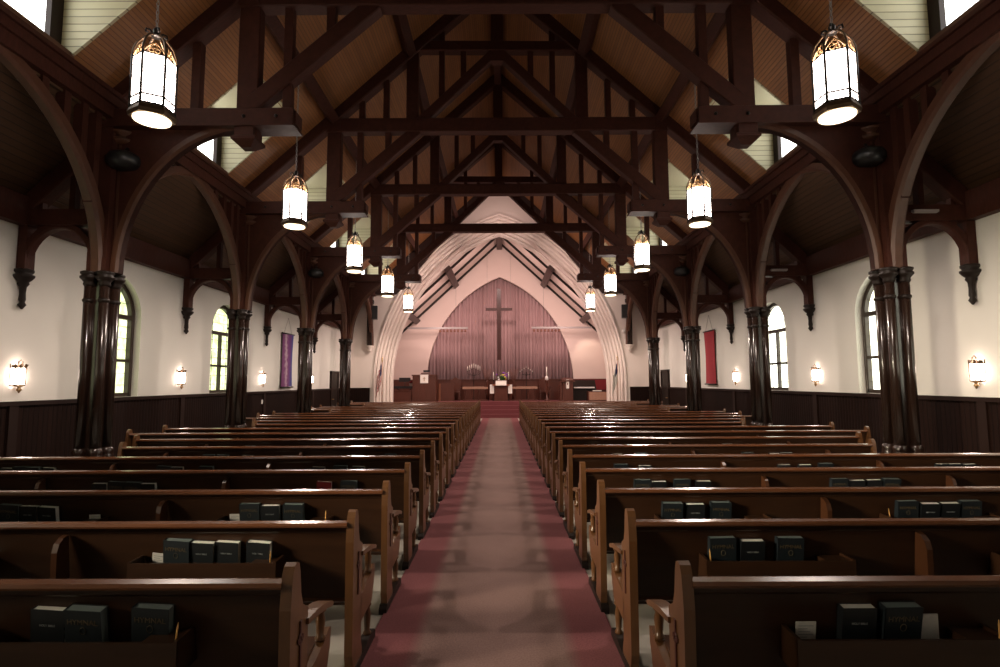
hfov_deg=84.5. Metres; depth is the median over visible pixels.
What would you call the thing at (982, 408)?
trim
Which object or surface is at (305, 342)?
column
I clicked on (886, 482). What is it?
hymnal
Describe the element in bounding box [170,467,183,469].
hymnal
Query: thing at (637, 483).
hymnal
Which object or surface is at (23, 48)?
arch
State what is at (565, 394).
lectern
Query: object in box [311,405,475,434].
pew
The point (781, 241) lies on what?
truss
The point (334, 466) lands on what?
hymnal
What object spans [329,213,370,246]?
window
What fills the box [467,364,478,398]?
candelabra
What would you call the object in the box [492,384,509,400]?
table
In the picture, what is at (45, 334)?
wall
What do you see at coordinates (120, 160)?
speaker
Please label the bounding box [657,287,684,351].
truss
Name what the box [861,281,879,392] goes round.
window
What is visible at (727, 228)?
roof truss
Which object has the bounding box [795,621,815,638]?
card
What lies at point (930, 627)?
leaflet
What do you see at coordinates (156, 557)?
card
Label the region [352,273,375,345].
arch
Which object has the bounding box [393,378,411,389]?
keyboard
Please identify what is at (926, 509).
book
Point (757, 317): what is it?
column
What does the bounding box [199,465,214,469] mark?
hymnal
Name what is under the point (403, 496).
pew
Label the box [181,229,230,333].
truss
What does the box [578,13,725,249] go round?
purlin
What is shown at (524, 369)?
candelabra
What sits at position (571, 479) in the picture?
pew
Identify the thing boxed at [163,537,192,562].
hymnal
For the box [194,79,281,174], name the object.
window
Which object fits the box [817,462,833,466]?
hymnal
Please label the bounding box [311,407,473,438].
pew
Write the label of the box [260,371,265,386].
wall sconce
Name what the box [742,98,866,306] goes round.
arch
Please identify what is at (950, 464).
book
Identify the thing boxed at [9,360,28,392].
wall sconce
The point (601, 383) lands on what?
panel
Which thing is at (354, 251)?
lantern
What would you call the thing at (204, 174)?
arch
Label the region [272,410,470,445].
pew
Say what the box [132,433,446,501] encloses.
pew
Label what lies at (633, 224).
window
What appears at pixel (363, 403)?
pew
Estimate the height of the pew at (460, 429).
0.930 m
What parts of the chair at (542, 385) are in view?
backrest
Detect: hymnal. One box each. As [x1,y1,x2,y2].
[0,467,12,470]
[0,503,21,521]
[12,466,27,470]
[19,505,39,521]
[25,466,41,470]
[37,505,59,521]
[41,467,56,470]
[63,603,109,641]
[91,482,107,489]
[108,481,124,489]
[123,481,142,489]
[131,602,174,641]
[140,482,157,489]
[156,465,171,469]
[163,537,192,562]
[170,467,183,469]
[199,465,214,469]
[239,503,260,520]
[260,504,280,520]
[282,502,304,520]
[312,466,325,468]
[333,465,347,468]
[340,480,357,488]
[352,466,364,468]
[614,463,627,467]
[633,479,650,487]
[661,501,682,518]
[673,479,690,487]
[707,536,735,560]
[709,501,731,518]
[774,536,803,560]
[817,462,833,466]
[829,478,847,486]
[876,601,923,638]
[881,478,900,486]
[894,500,918,517]
[957,500,981,517]
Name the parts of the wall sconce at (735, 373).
glass, frame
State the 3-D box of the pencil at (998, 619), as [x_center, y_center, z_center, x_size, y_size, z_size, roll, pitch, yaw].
[1.937,1.196,2.130,0.008,0.170,0.007,1,-5,0]
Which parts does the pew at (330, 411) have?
cap rail, panel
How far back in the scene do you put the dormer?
6.94 m
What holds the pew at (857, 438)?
on the floor at (335, 614)
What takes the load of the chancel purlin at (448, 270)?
attached to the ceiling at (472, 253)
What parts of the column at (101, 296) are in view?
core post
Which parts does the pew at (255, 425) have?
cap rail, panel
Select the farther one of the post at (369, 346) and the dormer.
the post at (369, 346)
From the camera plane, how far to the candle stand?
26.72 m
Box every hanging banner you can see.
[280,318,294,387]
[703,315,716,384]
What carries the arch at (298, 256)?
on the column at (238, 319)
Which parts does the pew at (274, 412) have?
panel, cap rail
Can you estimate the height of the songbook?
0.224 m
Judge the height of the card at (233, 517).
0.140 m
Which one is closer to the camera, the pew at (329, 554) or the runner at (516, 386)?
the pew at (329, 554)
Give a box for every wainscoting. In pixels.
[0,390,329,456]
[660,388,999,452]
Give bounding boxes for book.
[30,605,66,641]
[189,540,214,562]
[214,540,240,562]
[246,539,272,562]
[496,381,505,383]
[638,465,651,467]
[651,480,666,487]
[684,503,704,518]
[694,480,710,487]
[738,538,764,560]
[777,464,790,466]
[797,464,811,466]
[836,603,877,638]
[848,479,865,486]
[865,479,881,486]
[918,502,940,517]
[934,463,948,466]
[938,501,960,517]
[947,463,961,466]
[961,463,976,466]
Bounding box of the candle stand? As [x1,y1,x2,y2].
[544,367,549,400]
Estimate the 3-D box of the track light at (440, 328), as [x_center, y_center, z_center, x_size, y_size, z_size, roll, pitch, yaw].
[-3.117,-1.435,27.636,3.000,2.754,0.105,0,-5,0]
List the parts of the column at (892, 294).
core post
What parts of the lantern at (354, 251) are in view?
glass pane, frame, glass, glass pane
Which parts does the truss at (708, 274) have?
wall post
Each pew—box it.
[0,450,430,539]
[0,462,418,569]
[0,480,401,614]
[0,509,376,666]
[0,562,333,666]
[117,440,439,517]
[125,428,451,488]
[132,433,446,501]
[162,423,456,477]
[246,414,465,455]
[251,417,463,461]
[253,420,459,469]
[256,412,468,450]
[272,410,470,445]
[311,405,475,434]
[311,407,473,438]
[320,404,476,432]
[329,408,471,441]
[337,402,478,426]
[350,401,479,424]
[351,400,480,422]
[363,403,477,428]
[519,399,648,423]
[520,401,648,425]
[520,401,662,427]
[521,402,636,429]
[522,403,679,431]
[523,405,686,434]
[525,406,687,437]
[526,407,669,441]
[528,409,725,445]
[529,411,741,449]
[531,414,751,455]
[534,415,745,461]
[537,419,743,468]
[540,422,834,477]
[544,426,870,487]
[549,432,862,500]
[554,439,876,517]
[562,449,999,539]
[573,461,999,569]
[587,479,999,613]
[609,508,999,666]
[646,560,999,666]
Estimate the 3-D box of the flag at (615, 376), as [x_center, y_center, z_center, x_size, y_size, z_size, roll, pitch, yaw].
[4.853,2.271,22.809,0.367,2.720,0.273,2,-6,-26]
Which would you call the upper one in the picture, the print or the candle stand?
the candle stand
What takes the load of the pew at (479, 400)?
on the floor at (335, 614)
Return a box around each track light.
[408,327,467,331]
[532,295,591,331]
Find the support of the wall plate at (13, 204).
attached to the wall at (45, 334)
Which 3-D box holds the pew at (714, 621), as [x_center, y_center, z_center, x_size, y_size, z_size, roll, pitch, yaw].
[3.273,1.393,2.390,5.119,0.930,0.612,0,-5,0]
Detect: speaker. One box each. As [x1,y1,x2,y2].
[106,147,140,170]
[308,266,323,277]
[371,306,377,319]
[621,304,627,317]
[674,264,688,275]
[852,143,886,166]
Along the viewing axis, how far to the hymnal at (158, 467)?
5.90 m
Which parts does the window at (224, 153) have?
pane, frame, sill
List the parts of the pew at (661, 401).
cap rail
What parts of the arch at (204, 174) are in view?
plate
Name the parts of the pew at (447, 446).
cap rail, panel, foot rail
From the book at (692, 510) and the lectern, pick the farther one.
the lectern
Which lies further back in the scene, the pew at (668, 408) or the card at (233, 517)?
the pew at (668, 408)
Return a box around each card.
[89,514,100,518]
[152,552,162,562]
[229,514,239,520]
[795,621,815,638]
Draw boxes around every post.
[365,296,373,351]
[486,380,488,399]
[494,66,500,84]
[625,295,633,350]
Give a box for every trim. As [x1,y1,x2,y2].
[0,388,337,456]
[350,387,648,402]
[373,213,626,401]
[375,196,623,294]
[660,387,999,452]
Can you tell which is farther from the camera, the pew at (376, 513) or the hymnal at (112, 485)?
the hymnal at (112, 485)
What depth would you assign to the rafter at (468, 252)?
25.20 m
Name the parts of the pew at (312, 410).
panel, cap rail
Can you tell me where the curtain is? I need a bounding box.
[428,278,572,378]
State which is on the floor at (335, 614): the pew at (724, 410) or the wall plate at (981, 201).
the pew at (724, 410)
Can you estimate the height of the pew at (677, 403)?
0.930 m
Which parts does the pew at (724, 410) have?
cap rail, panel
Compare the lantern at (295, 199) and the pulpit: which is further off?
the pulpit
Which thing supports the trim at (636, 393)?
attached to the wall at (636, 360)
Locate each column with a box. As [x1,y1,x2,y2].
[71,127,131,456]
[223,214,256,427]
[297,256,317,412]
[338,282,354,405]
[643,280,660,404]
[679,254,701,410]
[739,211,774,425]
[861,123,923,452]
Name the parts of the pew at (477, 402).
cap rail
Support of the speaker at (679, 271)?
attached to the column at (692, 340)
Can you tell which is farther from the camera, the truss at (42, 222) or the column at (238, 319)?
the column at (238, 319)
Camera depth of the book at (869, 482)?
4.97 m
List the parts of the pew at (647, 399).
cap rail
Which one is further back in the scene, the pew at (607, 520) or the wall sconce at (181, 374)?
the wall sconce at (181, 374)
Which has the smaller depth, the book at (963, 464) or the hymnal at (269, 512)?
the hymnal at (269, 512)
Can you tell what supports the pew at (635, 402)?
on the floor at (335, 614)
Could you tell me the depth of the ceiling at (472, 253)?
26.49 m
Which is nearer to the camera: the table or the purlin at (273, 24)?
the purlin at (273, 24)
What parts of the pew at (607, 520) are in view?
armrest, seat panel, foot rail, cap rail, panel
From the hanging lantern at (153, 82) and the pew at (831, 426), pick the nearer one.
the hanging lantern at (153, 82)
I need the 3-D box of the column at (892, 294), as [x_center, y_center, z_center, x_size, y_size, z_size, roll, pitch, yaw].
[5.352,-0.359,7.548,0.580,5.300,0.500,0,-5,0]
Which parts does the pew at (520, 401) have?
cap rail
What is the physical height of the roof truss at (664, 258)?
7.464 m
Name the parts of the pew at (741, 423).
panel, cap rail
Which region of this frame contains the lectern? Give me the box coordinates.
[559,378,574,400]
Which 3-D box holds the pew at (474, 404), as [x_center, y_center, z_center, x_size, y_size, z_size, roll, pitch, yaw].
[-3.337,2.800,18.152,5.119,0.930,0.612,0,-5,0]
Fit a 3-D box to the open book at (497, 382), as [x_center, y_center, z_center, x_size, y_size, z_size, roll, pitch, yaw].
[0.050,2.382,26.794,0.520,0.170,0.080,0,-5,0]
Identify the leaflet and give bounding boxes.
[921,613,938,638]
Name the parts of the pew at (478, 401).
cap rail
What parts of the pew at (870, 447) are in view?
seat panel, foot rail, panel, cap rail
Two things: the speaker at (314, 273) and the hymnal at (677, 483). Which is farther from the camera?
the speaker at (314, 273)
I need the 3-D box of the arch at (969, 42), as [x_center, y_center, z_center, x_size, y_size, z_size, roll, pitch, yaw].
[5.380,-2.300,5.725,0.420,2.510,3.970,0,-5,0]
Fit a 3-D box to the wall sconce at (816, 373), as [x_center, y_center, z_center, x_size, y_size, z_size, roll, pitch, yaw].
[6.515,0.861,11.353,0.140,0.462,0.198,0,-5,0]
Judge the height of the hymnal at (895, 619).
0.231 m
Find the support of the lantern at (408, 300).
hanging from the purlin at (273, 24)
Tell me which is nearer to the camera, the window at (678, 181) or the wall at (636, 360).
the window at (678, 181)
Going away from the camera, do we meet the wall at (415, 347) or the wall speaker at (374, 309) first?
the wall speaker at (374, 309)
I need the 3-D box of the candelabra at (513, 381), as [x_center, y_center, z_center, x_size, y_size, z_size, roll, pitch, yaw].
[0.682,2.554,27.782,0.459,1.619,0.190,0,-5,0]
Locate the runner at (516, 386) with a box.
[516,386,536,387]
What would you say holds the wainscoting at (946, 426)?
attached to the wall at (948, 330)
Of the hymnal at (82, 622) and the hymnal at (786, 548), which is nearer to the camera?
the hymnal at (82, 622)
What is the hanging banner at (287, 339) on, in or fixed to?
hanging from the wall at (45, 334)
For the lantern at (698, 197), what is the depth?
9.60 m
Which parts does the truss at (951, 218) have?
wall post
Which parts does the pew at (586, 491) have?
seat panel, foot rail, cap rail, panel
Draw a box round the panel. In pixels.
[595,379,605,389]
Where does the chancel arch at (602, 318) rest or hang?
attached to the wall at (636, 360)
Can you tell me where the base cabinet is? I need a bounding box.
[587,390,606,400]
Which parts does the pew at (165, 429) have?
cap rail, panel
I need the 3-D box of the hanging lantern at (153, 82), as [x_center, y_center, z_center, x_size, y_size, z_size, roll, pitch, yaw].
[-3.637,-3.726,5.869,0.388,3.028,0.448,0,-5,0]
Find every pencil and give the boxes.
[175,622,178,638]
[998,619,999,638]
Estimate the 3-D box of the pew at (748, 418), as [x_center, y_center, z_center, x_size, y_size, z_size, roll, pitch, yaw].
[3.296,2.283,12.581,5.119,0.930,0.612,0,-5,0]
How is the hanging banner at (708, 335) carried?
attached to the wall at (948, 330)
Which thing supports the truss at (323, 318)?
attached to the column at (345, 344)
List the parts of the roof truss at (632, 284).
bracket panel, post, king post, post, bracket panel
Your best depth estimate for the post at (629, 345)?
23.21 m
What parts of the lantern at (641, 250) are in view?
glass pane, frame, glass, glass pane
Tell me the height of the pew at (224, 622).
0.930 m
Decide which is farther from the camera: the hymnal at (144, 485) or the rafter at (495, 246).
the rafter at (495, 246)
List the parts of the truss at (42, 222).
wall post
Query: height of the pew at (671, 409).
0.930 m
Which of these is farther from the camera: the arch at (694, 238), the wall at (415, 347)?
the wall at (415, 347)
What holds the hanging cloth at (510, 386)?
hanging from the table
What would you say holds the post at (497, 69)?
attached to the roof truss at (664, 258)
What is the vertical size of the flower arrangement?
0.591 m
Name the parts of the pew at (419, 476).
panel, cap rail, foot rail, seat panel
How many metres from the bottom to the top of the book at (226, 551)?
0.222 m
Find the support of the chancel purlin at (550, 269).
attached to the ceiling at (472, 253)
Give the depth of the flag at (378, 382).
22.84 m
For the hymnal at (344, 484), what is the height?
0.231 m
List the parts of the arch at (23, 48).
plate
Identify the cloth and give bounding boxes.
[420,375,427,382]
[490,385,493,393]
[508,385,511,392]
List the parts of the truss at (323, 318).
wall post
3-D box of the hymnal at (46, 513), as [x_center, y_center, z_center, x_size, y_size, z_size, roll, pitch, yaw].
[-3.337,1.382,4.071,0.147,0.223,0.083,0,-5,2]
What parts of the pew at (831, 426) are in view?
panel, cap rail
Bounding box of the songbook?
[316,481,331,488]
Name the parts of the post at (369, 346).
post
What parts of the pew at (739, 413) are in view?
panel, cap rail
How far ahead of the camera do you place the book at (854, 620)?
2.19 m
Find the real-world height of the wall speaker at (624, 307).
0.560 m
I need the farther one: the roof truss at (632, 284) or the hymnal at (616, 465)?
the roof truss at (632, 284)
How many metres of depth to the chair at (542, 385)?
27.76 m
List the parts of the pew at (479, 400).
cap rail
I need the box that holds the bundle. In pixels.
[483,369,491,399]
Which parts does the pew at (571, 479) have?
seat panel, foot rail, cap rail, panel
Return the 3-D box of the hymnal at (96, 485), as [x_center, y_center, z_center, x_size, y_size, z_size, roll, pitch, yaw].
[-3.630,1.463,5.001,0.136,0.216,0.077,0,-5,2]
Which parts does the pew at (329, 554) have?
panel, cap rail, seat, foot rail, seat panel, armrest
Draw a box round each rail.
[463,387,487,400]
[512,387,537,400]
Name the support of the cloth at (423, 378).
hanging from the pulpit
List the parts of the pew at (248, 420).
panel, cap rail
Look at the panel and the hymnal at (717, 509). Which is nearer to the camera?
the hymnal at (717, 509)
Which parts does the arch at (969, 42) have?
plate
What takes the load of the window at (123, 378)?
in the wall at (45, 334)
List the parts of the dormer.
frame, sill, pane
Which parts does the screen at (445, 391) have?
post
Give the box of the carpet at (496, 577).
[360,418,624,666]
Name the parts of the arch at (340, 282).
plate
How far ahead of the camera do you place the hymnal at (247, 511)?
4.05 m
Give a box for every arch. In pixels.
[0,3,127,271]
[125,104,252,309]
[251,196,315,327]
[314,243,351,338]
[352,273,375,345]
[623,272,645,343]
[646,241,682,337]
[681,194,743,325]
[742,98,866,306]
[864,0,999,267]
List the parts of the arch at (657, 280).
plate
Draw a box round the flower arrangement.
[496,372,507,380]
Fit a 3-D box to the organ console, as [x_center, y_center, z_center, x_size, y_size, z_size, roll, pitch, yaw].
[4.102,2.791,27.116,1.200,1.000,0.770,0,-5,0]
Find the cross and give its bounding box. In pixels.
[486,268,511,359]
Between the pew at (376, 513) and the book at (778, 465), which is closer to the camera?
the pew at (376, 513)
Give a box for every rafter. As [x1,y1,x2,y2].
[402,244,596,333]
[412,238,586,314]
[419,247,578,298]
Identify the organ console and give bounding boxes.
[573,380,595,400]
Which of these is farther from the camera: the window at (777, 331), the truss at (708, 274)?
the truss at (708, 274)
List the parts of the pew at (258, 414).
cap rail, panel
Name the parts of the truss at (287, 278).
wall post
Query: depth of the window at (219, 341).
13.31 m
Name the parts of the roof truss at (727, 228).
bracket panel, post, king post, post, bracket panel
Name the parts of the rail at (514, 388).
rail, foot rail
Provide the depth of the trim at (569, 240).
23.67 m
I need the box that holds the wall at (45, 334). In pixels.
[0,220,340,401]
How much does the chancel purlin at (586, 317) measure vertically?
0.338 m
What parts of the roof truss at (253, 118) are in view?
bracket panel, bracket panel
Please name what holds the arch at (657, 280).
on the column at (692, 340)
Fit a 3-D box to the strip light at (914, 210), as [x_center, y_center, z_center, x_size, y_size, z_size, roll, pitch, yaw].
[5.806,-1.668,7.511,0.340,0.042,0.060,0,-5,0]
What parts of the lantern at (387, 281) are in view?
frame, glass pane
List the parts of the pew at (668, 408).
panel, cap rail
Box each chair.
[450,377,460,400]
[539,377,550,399]
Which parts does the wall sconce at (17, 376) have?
glass, frame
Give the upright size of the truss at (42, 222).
2.578 m
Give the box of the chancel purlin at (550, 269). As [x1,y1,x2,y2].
[540,265,554,287]
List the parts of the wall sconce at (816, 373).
glass, frame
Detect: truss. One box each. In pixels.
[13,157,87,308]
[102,0,890,274]
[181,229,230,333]
[240,14,755,310]
[263,266,299,345]
[307,74,690,328]
[313,288,340,352]
[346,143,651,339]
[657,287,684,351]
[697,264,734,343]
[765,226,814,330]
[905,152,981,304]
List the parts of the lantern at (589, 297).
glass pane, frame, glass pane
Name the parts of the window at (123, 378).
pane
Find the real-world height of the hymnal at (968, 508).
0.231 m
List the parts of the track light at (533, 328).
suspension rod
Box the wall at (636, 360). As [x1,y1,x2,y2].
[350,196,648,401]
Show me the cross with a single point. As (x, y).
(498, 309)
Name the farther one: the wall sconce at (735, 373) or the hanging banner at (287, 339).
the hanging banner at (287, 339)
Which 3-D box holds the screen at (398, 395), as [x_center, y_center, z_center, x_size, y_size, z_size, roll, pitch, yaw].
[-4.789,2.986,26.250,1.160,0.540,0.140,0,-5,0]
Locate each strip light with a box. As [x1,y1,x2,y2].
[770,269,787,270]
[911,209,938,212]
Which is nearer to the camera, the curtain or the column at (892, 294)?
the column at (892, 294)
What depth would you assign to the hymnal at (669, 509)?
4.03 m
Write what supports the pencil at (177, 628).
in the pew at (224, 622)
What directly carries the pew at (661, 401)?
on the floor at (335, 614)
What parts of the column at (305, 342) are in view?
core post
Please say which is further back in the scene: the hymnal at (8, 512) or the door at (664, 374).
the door at (664, 374)
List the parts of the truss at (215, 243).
wall post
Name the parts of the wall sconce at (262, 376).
glass, frame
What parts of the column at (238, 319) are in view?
core post, post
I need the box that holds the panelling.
[393,379,605,399]
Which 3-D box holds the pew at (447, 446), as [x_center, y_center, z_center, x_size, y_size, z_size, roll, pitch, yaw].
[-3.357,1.991,8.887,5.119,0.930,0.612,0,-5,0]
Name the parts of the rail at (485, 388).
foot rail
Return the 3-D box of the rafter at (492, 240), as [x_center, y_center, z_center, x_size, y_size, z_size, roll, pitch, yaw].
[-0.022,-2.268,26.899,11.468,5.374,0.100,0,-5,0]
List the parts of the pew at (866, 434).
panel, cap rail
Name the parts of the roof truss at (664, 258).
bracket panel, post, king post, post, bracket panel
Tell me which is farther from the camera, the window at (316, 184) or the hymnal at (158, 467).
the window at (316, 184)
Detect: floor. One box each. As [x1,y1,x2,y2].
[306,418,668,666]
[411,400,586,417]
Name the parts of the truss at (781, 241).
wall post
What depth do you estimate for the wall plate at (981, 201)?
9.92 m
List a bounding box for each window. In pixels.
[114,284,134,396]
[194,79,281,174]
[209,305,227,392]
[303,161,344,222]
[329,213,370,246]
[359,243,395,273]
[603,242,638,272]
[626,213,667,244]
[651,159,712,198]
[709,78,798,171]
[768,303,788,390]
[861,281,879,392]
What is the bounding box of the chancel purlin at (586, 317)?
[579,312,590,323]
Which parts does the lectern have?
panel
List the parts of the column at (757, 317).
post, core post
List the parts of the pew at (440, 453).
cap rail, panel, foot rail, seat panel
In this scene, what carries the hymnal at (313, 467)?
in the pew at (419, 476)
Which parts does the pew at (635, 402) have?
cap rail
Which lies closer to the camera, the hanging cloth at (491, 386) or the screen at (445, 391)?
the hanging cloth at (491, 386)
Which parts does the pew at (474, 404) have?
panel, cap rail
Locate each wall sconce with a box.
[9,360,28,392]
[176,367,186,388]
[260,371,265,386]
[732,369,738,384]
[811,364,820,385]
[968,355,985,388]
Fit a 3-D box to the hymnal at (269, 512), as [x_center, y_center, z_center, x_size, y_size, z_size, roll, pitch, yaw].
[-1.696,1.373,4.072,0.136,0.217,0.075,0,-5,-1]
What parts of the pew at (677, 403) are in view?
panel, cap rail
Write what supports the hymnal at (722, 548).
in the pew at (650, 549)
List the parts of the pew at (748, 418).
cap rail, panel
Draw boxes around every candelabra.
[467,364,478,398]
[509,370,517,398]
[523,369,532,398]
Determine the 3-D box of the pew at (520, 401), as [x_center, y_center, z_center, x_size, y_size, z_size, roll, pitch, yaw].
[3.314,3.011,20.919,5.119,0.930,0.612,0,-5,0]
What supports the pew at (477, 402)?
on the floor at (335, 614)
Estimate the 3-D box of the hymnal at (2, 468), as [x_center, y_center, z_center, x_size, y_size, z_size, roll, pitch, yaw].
[-5.302,1.552,5.930,0.144,0.222,0.079,0,-5,-1]
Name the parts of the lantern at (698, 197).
glass pane, chain, glass pane, frame, glass, glass pane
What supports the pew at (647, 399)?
on the floor at (335, 614)
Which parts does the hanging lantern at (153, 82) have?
glass pane, glass, glass pane, frame, chain, glass pane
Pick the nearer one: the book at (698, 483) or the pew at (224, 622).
the pew at (224, 622)
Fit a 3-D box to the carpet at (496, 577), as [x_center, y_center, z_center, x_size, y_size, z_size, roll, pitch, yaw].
[-0.026,2.674,11.611,1.580,0.012,26.800,0,-5,0]
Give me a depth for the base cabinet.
26.12 m
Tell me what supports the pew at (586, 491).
on the floor at (335, 614)
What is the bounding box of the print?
[798,625,813,637]
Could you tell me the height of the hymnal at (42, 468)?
0.222 m
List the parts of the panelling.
cap rail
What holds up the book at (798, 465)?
in the pew at (571, 479)
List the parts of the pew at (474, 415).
cap rail, panel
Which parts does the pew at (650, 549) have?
armrest, seat panel, foot rail, seat, cap rail, panel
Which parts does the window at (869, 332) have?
pane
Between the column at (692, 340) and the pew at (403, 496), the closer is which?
the pew at (403, 496)
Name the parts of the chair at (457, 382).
backrest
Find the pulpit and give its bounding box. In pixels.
[412,373,438,401]
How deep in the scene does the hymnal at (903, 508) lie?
4.04 m
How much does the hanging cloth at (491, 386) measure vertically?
0.430 m
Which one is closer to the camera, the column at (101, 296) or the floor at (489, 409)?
the column at (101, 296)
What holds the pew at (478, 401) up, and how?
on the floor at (335, 614)
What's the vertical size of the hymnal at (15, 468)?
0.230 m
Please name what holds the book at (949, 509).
in the pew at (607, 520)
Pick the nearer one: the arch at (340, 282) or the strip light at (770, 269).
the strip light at (770, 269)
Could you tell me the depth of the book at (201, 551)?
3.12 m
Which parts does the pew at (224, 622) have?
panel, cap rail, seat, seat panel, armrest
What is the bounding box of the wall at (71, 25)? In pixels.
[0,0,140,57]
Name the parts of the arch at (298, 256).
plate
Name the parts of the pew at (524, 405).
cap rail, panel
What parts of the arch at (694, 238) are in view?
plate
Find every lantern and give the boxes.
[127,0,178,128]
[281,86,307,229]
[346,161,362,272]
[380,210,393,296]
[403,250,413,312]
[585,242,595,311]
[604,209,616,295]
[633,160,650,271]
[686,85,712,227]
[810,0,861,124]
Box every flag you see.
[376,357,382,401]
[612,356,617,395]
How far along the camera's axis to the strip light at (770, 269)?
11.44 m
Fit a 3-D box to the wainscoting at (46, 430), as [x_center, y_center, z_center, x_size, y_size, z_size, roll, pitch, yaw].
[-6.614,1.955,10.775,0.035,1.360,24.980,0,-5,0]
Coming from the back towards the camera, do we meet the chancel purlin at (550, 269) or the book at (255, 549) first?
the chancel purlin at (550, 269)
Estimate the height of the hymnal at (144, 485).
0.217 m
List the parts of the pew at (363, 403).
cap rail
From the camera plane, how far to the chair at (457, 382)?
27.78 m
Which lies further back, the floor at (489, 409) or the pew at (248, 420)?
the floor at (489, 409)
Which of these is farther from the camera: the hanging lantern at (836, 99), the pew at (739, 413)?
the pew at (739, 413)
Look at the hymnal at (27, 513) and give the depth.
4.06 m
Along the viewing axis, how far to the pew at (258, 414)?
13.32 m
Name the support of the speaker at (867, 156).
attached to the column at (892, 294)
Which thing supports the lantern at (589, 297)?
hanging from the purlin at (717, 23)
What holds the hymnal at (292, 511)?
in the pew at (376, 513)
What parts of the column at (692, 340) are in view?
core post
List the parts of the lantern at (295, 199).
glass pane, glass, frame, glass pane, chain, glass pane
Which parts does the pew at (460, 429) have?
cap rail, panel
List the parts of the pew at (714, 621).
armrest, seat panel, seat, cap rail, panel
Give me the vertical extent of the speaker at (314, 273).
0.340 m
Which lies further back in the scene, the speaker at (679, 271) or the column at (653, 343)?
the column at (653, 343)
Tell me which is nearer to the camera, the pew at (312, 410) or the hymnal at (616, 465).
the hymnal at (616, 465)
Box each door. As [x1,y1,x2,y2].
[329,371,338,405]
[660,369,669,404]
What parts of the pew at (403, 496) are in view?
panel, cap rail, foot rail, seat panel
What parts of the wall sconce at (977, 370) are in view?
frame, glass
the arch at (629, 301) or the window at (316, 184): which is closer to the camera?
the window at (316, 184)
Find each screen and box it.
[393,390,411,401]
[438,384,453,400]
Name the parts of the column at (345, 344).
core post, post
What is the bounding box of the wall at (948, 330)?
[658,212,999,397]
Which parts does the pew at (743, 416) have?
cap rail, panel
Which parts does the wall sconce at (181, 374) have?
glass, frame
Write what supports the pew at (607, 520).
on the floor at (335, 614)
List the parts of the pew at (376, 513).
panel, cap rail, seat, foot rail, seat panel, armrest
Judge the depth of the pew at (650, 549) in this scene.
3.15 m
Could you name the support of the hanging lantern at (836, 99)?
hanging from the purlin at (717, 23)
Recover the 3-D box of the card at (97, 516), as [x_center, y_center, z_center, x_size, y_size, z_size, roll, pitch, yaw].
[-3.002,1.413,4.083,0.083,0.140,0.028,0,-5,0]
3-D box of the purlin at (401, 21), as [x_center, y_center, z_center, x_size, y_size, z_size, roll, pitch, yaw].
[-1.968,-6.176,11.475,0.289,0.292,24.980,0,-5,0]
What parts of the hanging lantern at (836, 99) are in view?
glass pane, chain, frame, glass pane, glass, glass pane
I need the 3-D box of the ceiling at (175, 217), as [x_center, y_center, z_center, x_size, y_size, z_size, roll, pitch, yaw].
[-0.062,-4.847,11.405,13.400,6.662,25.080,0,-5,0]
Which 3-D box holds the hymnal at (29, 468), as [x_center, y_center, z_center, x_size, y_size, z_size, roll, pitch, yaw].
[-5.011,1.546,5.923,0.149,0.230,0.092,0,-5,1]
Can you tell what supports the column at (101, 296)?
on the floor at (335, 614)
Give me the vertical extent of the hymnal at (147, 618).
0.239 m
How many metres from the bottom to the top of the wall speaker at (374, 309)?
0.560 m
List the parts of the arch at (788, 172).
plate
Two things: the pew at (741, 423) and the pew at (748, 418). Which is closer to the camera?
the pew at (741, 423)
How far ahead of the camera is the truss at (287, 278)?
15.51 m
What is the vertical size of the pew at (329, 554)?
0.930 m
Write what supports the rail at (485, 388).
on the floor at (489, 409)
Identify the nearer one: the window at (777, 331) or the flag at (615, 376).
the window at (777, 331)
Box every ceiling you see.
[0,0,999,313]
[404,233,594,328]
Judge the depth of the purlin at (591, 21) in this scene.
11.84 m
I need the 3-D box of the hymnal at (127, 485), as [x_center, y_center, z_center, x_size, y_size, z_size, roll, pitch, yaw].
[-3.328,1.456,4.995,0.156,0.234,0.089,0,-5,0]
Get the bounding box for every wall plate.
[0,185,340,328]
[657,177,999,327]
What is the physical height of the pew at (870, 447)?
0.930 m
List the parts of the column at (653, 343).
post, core post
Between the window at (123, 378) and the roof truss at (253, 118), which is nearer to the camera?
the roof truss at (253, 118)
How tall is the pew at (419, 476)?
0.930 m
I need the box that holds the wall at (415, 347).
[394,247,605,379]
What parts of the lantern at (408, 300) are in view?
frame, glass pane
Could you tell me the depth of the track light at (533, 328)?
27.47 m
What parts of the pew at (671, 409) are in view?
cap rail, panel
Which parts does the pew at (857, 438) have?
foot rail, panel, cap rail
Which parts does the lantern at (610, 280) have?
glass pane, frame, glass pane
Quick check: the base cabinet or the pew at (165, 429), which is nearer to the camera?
the pew at (165, 429)
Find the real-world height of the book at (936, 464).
0.217 m
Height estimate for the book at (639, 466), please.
0.216 m
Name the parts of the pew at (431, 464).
cap rail, panel, foot rail, seat panel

